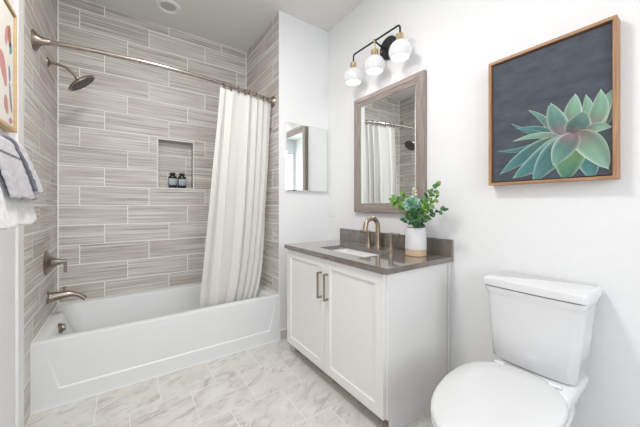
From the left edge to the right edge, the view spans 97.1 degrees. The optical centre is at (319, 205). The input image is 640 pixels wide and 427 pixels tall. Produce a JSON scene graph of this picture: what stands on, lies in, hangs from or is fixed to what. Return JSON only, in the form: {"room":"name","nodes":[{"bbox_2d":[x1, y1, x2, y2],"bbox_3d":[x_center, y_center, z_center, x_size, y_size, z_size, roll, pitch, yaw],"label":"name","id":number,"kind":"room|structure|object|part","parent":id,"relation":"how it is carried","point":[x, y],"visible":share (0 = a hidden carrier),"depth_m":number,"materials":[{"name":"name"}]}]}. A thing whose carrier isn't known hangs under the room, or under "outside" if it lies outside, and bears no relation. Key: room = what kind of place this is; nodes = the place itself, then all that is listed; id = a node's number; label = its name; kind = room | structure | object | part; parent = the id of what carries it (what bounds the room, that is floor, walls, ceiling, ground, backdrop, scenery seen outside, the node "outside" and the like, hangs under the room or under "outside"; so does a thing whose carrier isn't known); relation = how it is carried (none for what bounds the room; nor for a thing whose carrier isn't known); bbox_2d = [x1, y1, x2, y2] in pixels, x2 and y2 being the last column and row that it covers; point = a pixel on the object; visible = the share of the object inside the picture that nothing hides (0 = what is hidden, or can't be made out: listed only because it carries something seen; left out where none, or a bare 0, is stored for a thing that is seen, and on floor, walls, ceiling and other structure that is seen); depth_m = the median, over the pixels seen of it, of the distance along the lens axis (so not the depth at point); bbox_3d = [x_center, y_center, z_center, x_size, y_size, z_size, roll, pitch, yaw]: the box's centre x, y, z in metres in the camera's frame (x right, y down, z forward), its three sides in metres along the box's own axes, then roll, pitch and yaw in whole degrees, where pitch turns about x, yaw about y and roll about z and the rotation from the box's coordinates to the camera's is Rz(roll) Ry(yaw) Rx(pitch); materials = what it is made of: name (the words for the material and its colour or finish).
{"room":"bathroom","nodes":[
{"label":"bathroom","id":0,"kind":"room"},
{"bbox_2d":[0,0,57,426],"bbox_3d":[-0.701,-0.262,0.174,0.100,2.830,5.298,0,0,-35],"label":"wall","id":1,"kind":"structure","parent":0,"point":[40,80],"depth_m":1.66,"materials":[{"name":"tile"}]},
{"bbox_2d":[0,0,16,132],"bbox_3d":[-1.249,-0.586,1.083,0.034,0.522,0.415,0,0,-35],"label":"picture","id":2,"kind":"object","parent":1,"relation":"attached to","point":[8,17],"visible":1,"depth_m":1.19,"materials":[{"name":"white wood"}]},
{"bbox_2d":[15,0,23,426],"bbox_3d":[-1.475,-0.262,1.387,0.012,2.830,0.097,0,0,-35],"label":"trim","id":3,"kind":"structure","parent":1,"relation":"attached to","point":[19,4],"depth_m":1.37,"materials":[{"name":"white paint"}]},
{"bbox_2d":[43,250,66,275],"bbox_3d":[-1.784,0.381,1.914,0.105,0.168,0.168,0,0,-35],"label":"shower valve","id":4,"kind":"object","parent":1,"relation":"attached to","point":[49,262],"visible":1,"depth_m":1.88,"materials":[{"name":"silver metal"}]},
{"bbox_2d":[46,287,86,303],"bbox_3d":[-1.766,0.622,1.981,0.210,0.116,0.084,0,0,-35],"label":"tub spout","id":5,"kind":"object","parent":1,"relation":"attached to","point":[53,296],"visible":1,"depth_m":1.95,"materials":[{"name":"silver metal"}]},
{"bbox_3d":[-1.764,0.637,1.982,0.206,0.086,0.068,0,0,-35],"label":"spout","id":6,"kind":"part","parent":5,"relation":"part of","materials":[{"name":"silver metal"}]},
{"bbox_2d":[46,57,94,90],"bbox_3d":[-1.749,-0.911,1.994,0.254,0.197,0.189,0,0,-35],"label":"shower","id":7,"kind":"object","parent":1,"relation":"attached to","point":[79,83],"visible":1,"depth_m":1.98,"materials":[{"name":"silver metal"}]},
{"bbox_3d":[-1.786,-0.945,1.968,0.153,0.084,0.019,0,0,-35],"label":"arm","id":8,"kind":"part","parent":7,"relation":"part of","materials":[{"name":"silver metal"}]},
{"bbox_3d":[-1.701,-0.872,2.028,0.126,0.112,0.166,0,0,-35],"label":"spray plate","id":9,"kind":"part","parent":7,"relation":"part of","materials":[{"name":"metal"}]},
{"bbox_2d":[31,29,274,106],"bbox_3d":[-1.009,-0.945,2.042,1.552,0.126,0.173,0,0,-36],"label":"shower curtain rod","id":10,"kind":"object","parent":1,"relation":"attached to","point":[37,41],"visible":0.98,"depth_m":1.80,"materials":[{"name":"silver metal"}]},
{"bbox_2d":[199,87,270,307],"bbox_3d":[-0.662,-0.026,2.308,0.594,1.759,0.175,0,0,-35],"label":"shower curtain","id":11,"kind":"object","parent":10,"relation":"hanging from","point":[233,256],"visible":0.98,"depth_m":2.29,"materials":[{"name":"fabric"}]},
{"bbox_2d":[58,0,245,302],"bbox_3d":[-1.486,-0.262,2.732,1.528,2.830,0.200,0,0,-35],"label":"wall","id":12,"kind":"structure","parent":0,"point":[119,233],"depth_m":2.48,"materials":[{"name":"tile"}]},
{"bbox_2d":[168,173,176,187],"bbox_3d":[-1.415,-0.242,2.713,0.074,0.145,0.075,0,0,-35],"label":"soap bottle","id":13,"kind":"object","parent":12,"relation":"on","point":[172,180],"visible":0.94,"depth_m":2.69,"materials":[{"name":"black plastic"}]},
{"bbox_2d":[157,138,193,189],"bbox_3d":[-1.371,-0.392,2.691,0.319,0.468,0.007,0,0,-35],"label":"trim","id":14,"kind":"structure","parent":12,"relation":"attached to","point":[157,138],"depth_m":2.68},
{"bbox_2d":[178,173,185,187],"bbox_3d":[-1.348,-0.242,2.760,0.074,0.145,0.075,0,0,-35],"label":"soap bottle","id":15,"kind":"object","parent":12,"relation":"on","point":[181,179],"visible":0.9,"depth_m":2.73,"materials":[{"name":"black plastic"}]},
{"bbox_2d":[85,0,364,51],"bbox_3d":[0.179,-1.727,0.785,2.244,0.100,5.297,0,0,-35],"label":"ceiling","id":16,"kind":"structure","parent":0,"point":[237,24],"depth_m":2.48,"materials":[{"name":"paint"}]},
{"bbox_2d":[155,0,180,14],"bbox_3d":[-1.276,-1.669,2.373,0.196,0.016,0.196,0,0,-35],"label":"recessed light","id":17,"kind":"object","parent":16,"relation":"in","point":[171,7],"visible":1,"depth_m":2.37,"materials":[{"name":"white plastic"}]},
{"bbox_2d":[24,338,432,426],"bbox_3d":[0.179,1.193,0.785,2.244,0.080,5.297,0,0,-35],"label":"floor","id":18,"kind":"structure","parent":0,"point":[273,384],"depth_m":1.66,"materials":[{"name":"tile"}]},
{"bbox_2d":[30,282,279,414],"bbox_3d":[-1.201,0.958,2.318,1.522,0.390,0.802,0,0,-35],"label":"bathtub","id":19,"kind":"object","parent":18,"relation":"on","point":[90,347],"visible":0.91,"depth_m":1.96,"materials":[{"name":"ceramic"}]},
{"bbox_2d":[31,283,278,344],"bbox_3d":[-1.204,0.926,2.322,1.522,0.315,0.792,0,0,-35],"label":"basin","id":20,"kind":"object","parent":19,"relation":"in","point":[173,315],"depth_m":2.20,"materials":[{"name":"ceramic"}]},
{"bbox_2d":[287,249,449,426],"bbox_3d":[0.248,0.744,1.956,0.594,0.819,1.028,0,0,-35],"label":"vanity cabinet","id":21,"kind":"object","parent":18,"relation":"on","point":[384,339],"visible":0.82,"depth_m":1.58,"materials":[{"name":"paint"}]},
{"bbox_3d":[-0.107,0.705,2.025,0.020,0.727,0.504,0,0,-35],"label":"door","id":22,"kind":"part","parent":21,"relation":"part of","materials":[{"name":"paint"}]},
{"bbox_3d":[-0.006,0.512,1.831,0.035,0.170,0.012,0,0,-35],"label":"handle","id":23,"kind":"part","parent":21,"relation":"part of","materials":[{"name":"metal"}]},
{"bbox_3d":[0.035,0.512,1.772,0.035,0.170,0.012,0,0,-35],"label":"handle","id":24,"kind":"part","parent":21,"relation":"part of","materials":[{"name":"metal"}]},
{"bbox_3d":[0.180,0.705,1.611,0.020,0.727,0.496,0,0,-35],"label":"door","id":25,"kind":"part","parent":21,"relation":"part of","materials":[{"name":"paint"}]},
{"bbox_2d":[284,228,453,274],"bbox_3d":[0.258,0.268,1.956,0.578,0.130,1.058,0,0,-35],"label":"countertop","id":26,"kind":"structure","parent":21,"relation":"on","point":[439,251],"depth_m":1.76,"materials":[{"name":"stone"}]},
{"bbox_2d":[333,249,377,256],"bbox_3d":[0.233,0.393,1.938,0.302,0.120,0.520,0,0,-35],"label":"undermount sink","id":27,"kind":"object","parent":26,"relation":"in","point":[348,251],"visible":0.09,"depth_m":2.11,"materials":[{"name":"ceramic"}]},
{"bbox_2d":[359,216,400,249],"bbox_3d":[0.379,0.189,2.014,0.169,0.228,0.386,0,0,-35],"label":"bathroom faucet","id":28,"kind":"object","parent":26,"relation":"on","point":[371,218],"visible":1,"depth_m":2.04,"materials":[{"name":"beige metal"}]},
{"bbox_3d":[0.348,0.244,2.162,0.048,0.117,0.108,0,0,-35],"label":"handle","id":29,"kind":"part","parent":28,"relation":"part of","materials":[{"name":"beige metal"}]},
{"bbox_3d":[0.373,0.189,2.023,0.169,0.228,0.050,0,0,-35],"label":"spout","id":30,"kind":"part","parent":28,"relation":"part of","materials":[{"name":"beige metal"}]},
{"bbox_3d":[0.507,0.244,1.933,0.048,0.117,0.108,0,0,-35],"label":"handle","id":31,"kind":"part","parent":28,"relation":"part of","materials":[{"name":"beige metal"}]},
{"bbox_2d":[405,227,426,256],"bbox_3d":[0.586,0.218,1.729,0.126,0.170,0.126,0,0,-35],"label":"ceramic vase","id":32,"kind":"object","parent":26,"relation":"on","point":[415,238],"visible":1,"depth_m":1.68,"materials":[{"name":"ceramic"}]},
{"bbox_2d":[389,181,448,227],"bbox_3d":[0.595,0.008,1.707,0.386,0.293,0.166,0,0,41],"label":"greenery","id":33,"kind":"object","parent":32,"relation":"in","point":[415,215],"visible":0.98,"depth_m":1.67,"materials":[{"name":"green plant"}]},
{"bbox_2d":[431,270,601,426],"bbox_3d":[0.719,0.740,1.076,0.800,0.826,0.374,0,0,-35],"label":"toilet","id":34,"kind":"object","parent":18,"relation":"on","point":[542,326],"visible":1,"depth_m":1.10,"materials":[{"name":"ceramic"}]},
{"bbox_3d":[0.626,0.698,1.019,0.580,0.025,0.362,0,0,-35],"label":"seat lid","id":35,"kind":"part","parent":34,"relation":"part of","materials":[{"name":"plastic"}]},
{"bbox_3d":[0.952,0.346,1.235,0.237,0.038,0.370,0,0,-35],"label":"tank lid","id":36,"kind":"part","parent":34,"relation":"part of","materials":[{"name":"ceramic"}]},
{"bbox_3d":[0.953,0.530,1.236,0.227,0.326,0.356,0,0,-35],"label":"tank","id":37,"kind":"part","parent":34,"relation":"part of","materials":[{"name":"ceramic"}]},
{"bbox_3d":[0.697,0.946,1.068,0.710,0.414,0.352,0,0,-35],"label":"bowl","id":38,"kind":"part","parent":34,"relation":"part of","materials":[{"name":"ceramic"}]},
{"bbox_2d":[246,11,327,329],"bbox_3d":[-0.421,-0.262,2.986,0.520,2.830,0.998,0,0,-35],"label":"wall","id":39,"kind":"structure","parent":0,"point":[303,45],"depth_m":2.56,"materials":[{"name":"paint"}]},
{"bbox_2d":[279,10,279,338],"bbox_3d":[-0.349,-0.262,2.431,0.009,2.830,0.012,0,0,-35],"label":"trim","id":40,"kind":"structure","parent":39,"relation":"attached to","point":[279,10],"depth_m":2.42,"materials":[{"name":"white paint"}]},
{"bbox_2d":[280,330,286,339],"bbox_3d":[-0.131,1.114,2.573,0.514,0.078,0.011,0,0,-35],"label":"baseboard","id":41,"kind":"structure","parent":39,"relation":"attached to","point":[283,334],"depth_m":2.44,"materials":[{"name":"tile"}]},
{"bbox_2d":[285,122,326,191],"bbox_3d":[-0.120,-0.429,2.573,0.437,0.592,0.024,0,0,-35],"label":"medicine cabinet","id":42,"kind":"object","parent":39,"relation":"attached to","point":[305,146],"visible":1,"depth_m":2.55,"materials":[{"name":"white mirror"}]},
{"bbox_2d":[328,0,639,426],"bbox_3d":[1.060,-0.262,1.396,0.100,2.830,5.297,0,0,-35],"label":"wall","id":43,"kind":"structure","parent":0,"point":[588,232],"depth_m":1.52,"materials":[{"name":"paint"}]},
{"bbox_2d":[344,25,411,85],"bbox_3d":[0.418,-1.107,2.051,0.206,0.280,0.600,0,0,-35],"label":"vanity light","id":44,"kind":"object","parent":43,"relation":"attached to","point":[396,48],"visible":1,"depth_m":2.00,"materials":[{"name":"white glass"}]},
{"bbox_2d":[350,62,356,67],"bbox_3d":[0.263,-1.101,2.220,0.058,0.052,0.058,0,0,-35],"label":"socket","id":45,"kind":"object","parent":44,"relation":"attached to","point":[353,64],"depth_m":2.20,"materials":[{"name":"gold metal"}]},
{"bbox_3d":[0.263,-1.022,2.220,0.144,0.112,0.144,0,0,-35],"label":"globe","id":46,"kind":"part","parent":44,"relation":"part of"},
{"bbox_3d":[0.263,-0.972,2.220,0.104,0.003,0.104,0,0,-35],"label":"bulb","id":47,"kind":"part","parent":44,"relation":"part of","materials":[{"name":"white glass"}]},
{"bbox_2d":[371,48,377,54],"bbox_3d":[0.393,-1.101,2.033,0.058,0.052,0.058,0,0,-35],"label":"socket","id":48,"kind":"object","parent":44,"relation":"attached to","point":[374,51],"depth_m":2.01,"materials":[{"name":"gold metal"}]},
{"bbox_3d":[0.393,-1.022,2.033,0.144,0.112,0.144,0,0,-35],"label":"globe","id":49,"kind":"part","parent":44,"relation":"part of"},
{"bbox_3d":[0.393,-0.972,2.033,0.104,0.003,0.104,0,0,-35],"label":"bulb","id":50,"kind":"part","parent":44,"relation":"part of","materials":[{"name":"white glass"}]},
{"bbox_2d":[396,32,403,39],"bbox_3d":[0.523,-1.101,1.846,0.058,0.052,0.058,0,0,-35],"label":"socket","id":51,"kind":"object","parent":44,"relation":"attached to","point":[400,35],"depth_m":1.82,"materials":[{"name":"gold metal"}]},
{"bbox_3d":[0.523,-0.972,1.846,0.104,0.003,0.104,0,0,-35],"label":"bulb","id":52,"kind":"part","parent":44,"relation":"part of","materials":[{"name":"white glass"}]},
{"bbox_3d":[0.523,-1.022,1.846,0.144,0.112,0.144,0,0,-35],"label":"globe","id":53,"kind":"part","parent":44,"relation":"part of"},
{"bbox_2d":[354,69,426,212],"bbox_3d":[0.489,-0.412,2.100,0.034,0.930,0.673,0,0,-35],"label":"wall mirror","id":54,"kind":"object","parent":43,"relation":"attached to","point":[390,122],"visible":0.87,"depth_m":2.06,"materials":[{"name":"beige wood"}]},
{"bbox_2d":[361,85,415,202],"bbox_3d":[0.487,-0.412,2.099,0.002,0.787,0.530,0,0,-35],"label":"mirror glass","id":55,"kind":"object","parent":54,"relation":"attached to","point":[388,120],"depth_m":2.07,"materials":[{"name":"white"}]},
{"bbox_2d":[340,228,453,256],"bbox_3d":[0.488,0.253,2.115,0.020,0.100,1.058,0,0,-35],"label":"backsplash","id":56,"kind":"structure","parent":43,"relation":"attached to","point":[438,246],"depth_m":1.99,"materials":[{"name":"stone"}]},
{"bbox_2d":[488,14,619,185],"bbox_3d":[1.033,-0.421,1.294,0.059,0.630,0.466,0,0,-35],"label":"framed picture","id":57,"kind":"object","parent":43,"relation":"attached to","point":[554,104],"visible":1,"depth_m":1.25,"materials":[{"name":"brown wood"}]},
{"bbox_2d":[499,89,611,178],"bbox_3d":[1.024,-0.299,1.278,0.001,0.353,0.418,0,0,-35],"label":"succulent","id":58,"kind":"object","parent":57,"relation":"attached to","point":[565,135],"depth_m":1.24,"materials":[{"name":"green paint"}]},
{"bbox_3d":[-1.038,-0.197,0.818,0.080,0.044,0.660,0,0,-35],"label":"towel bar","id":59,"kind":"object","parent":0,"visible":0},
{"bbox_2d":[0,169,36,229],"bbox_3d":[-1.004,-0.076,0.870,0.112,0.293,0.528,0,0,-35],"label":"bath towel","id":60,"kind":"object","parent":59,"relation":"hanging from","point":[13,212],"visible":0.48,"depth_m":0.88,"materials":[{"name":"white fabric"}]},
{"bbox_2d":[0,135,43,199],"bbox_3d":[-1.065,-0.134,0.947,0.154,0.229,0.348,0,0,-35],"label":"hand towel","id":61,"kind":"object","parent":60,"relation":"on","point":[18,172],"visible":1,"depth_m":0.96,"materials":[{"name":"white fabric"}]}
]}

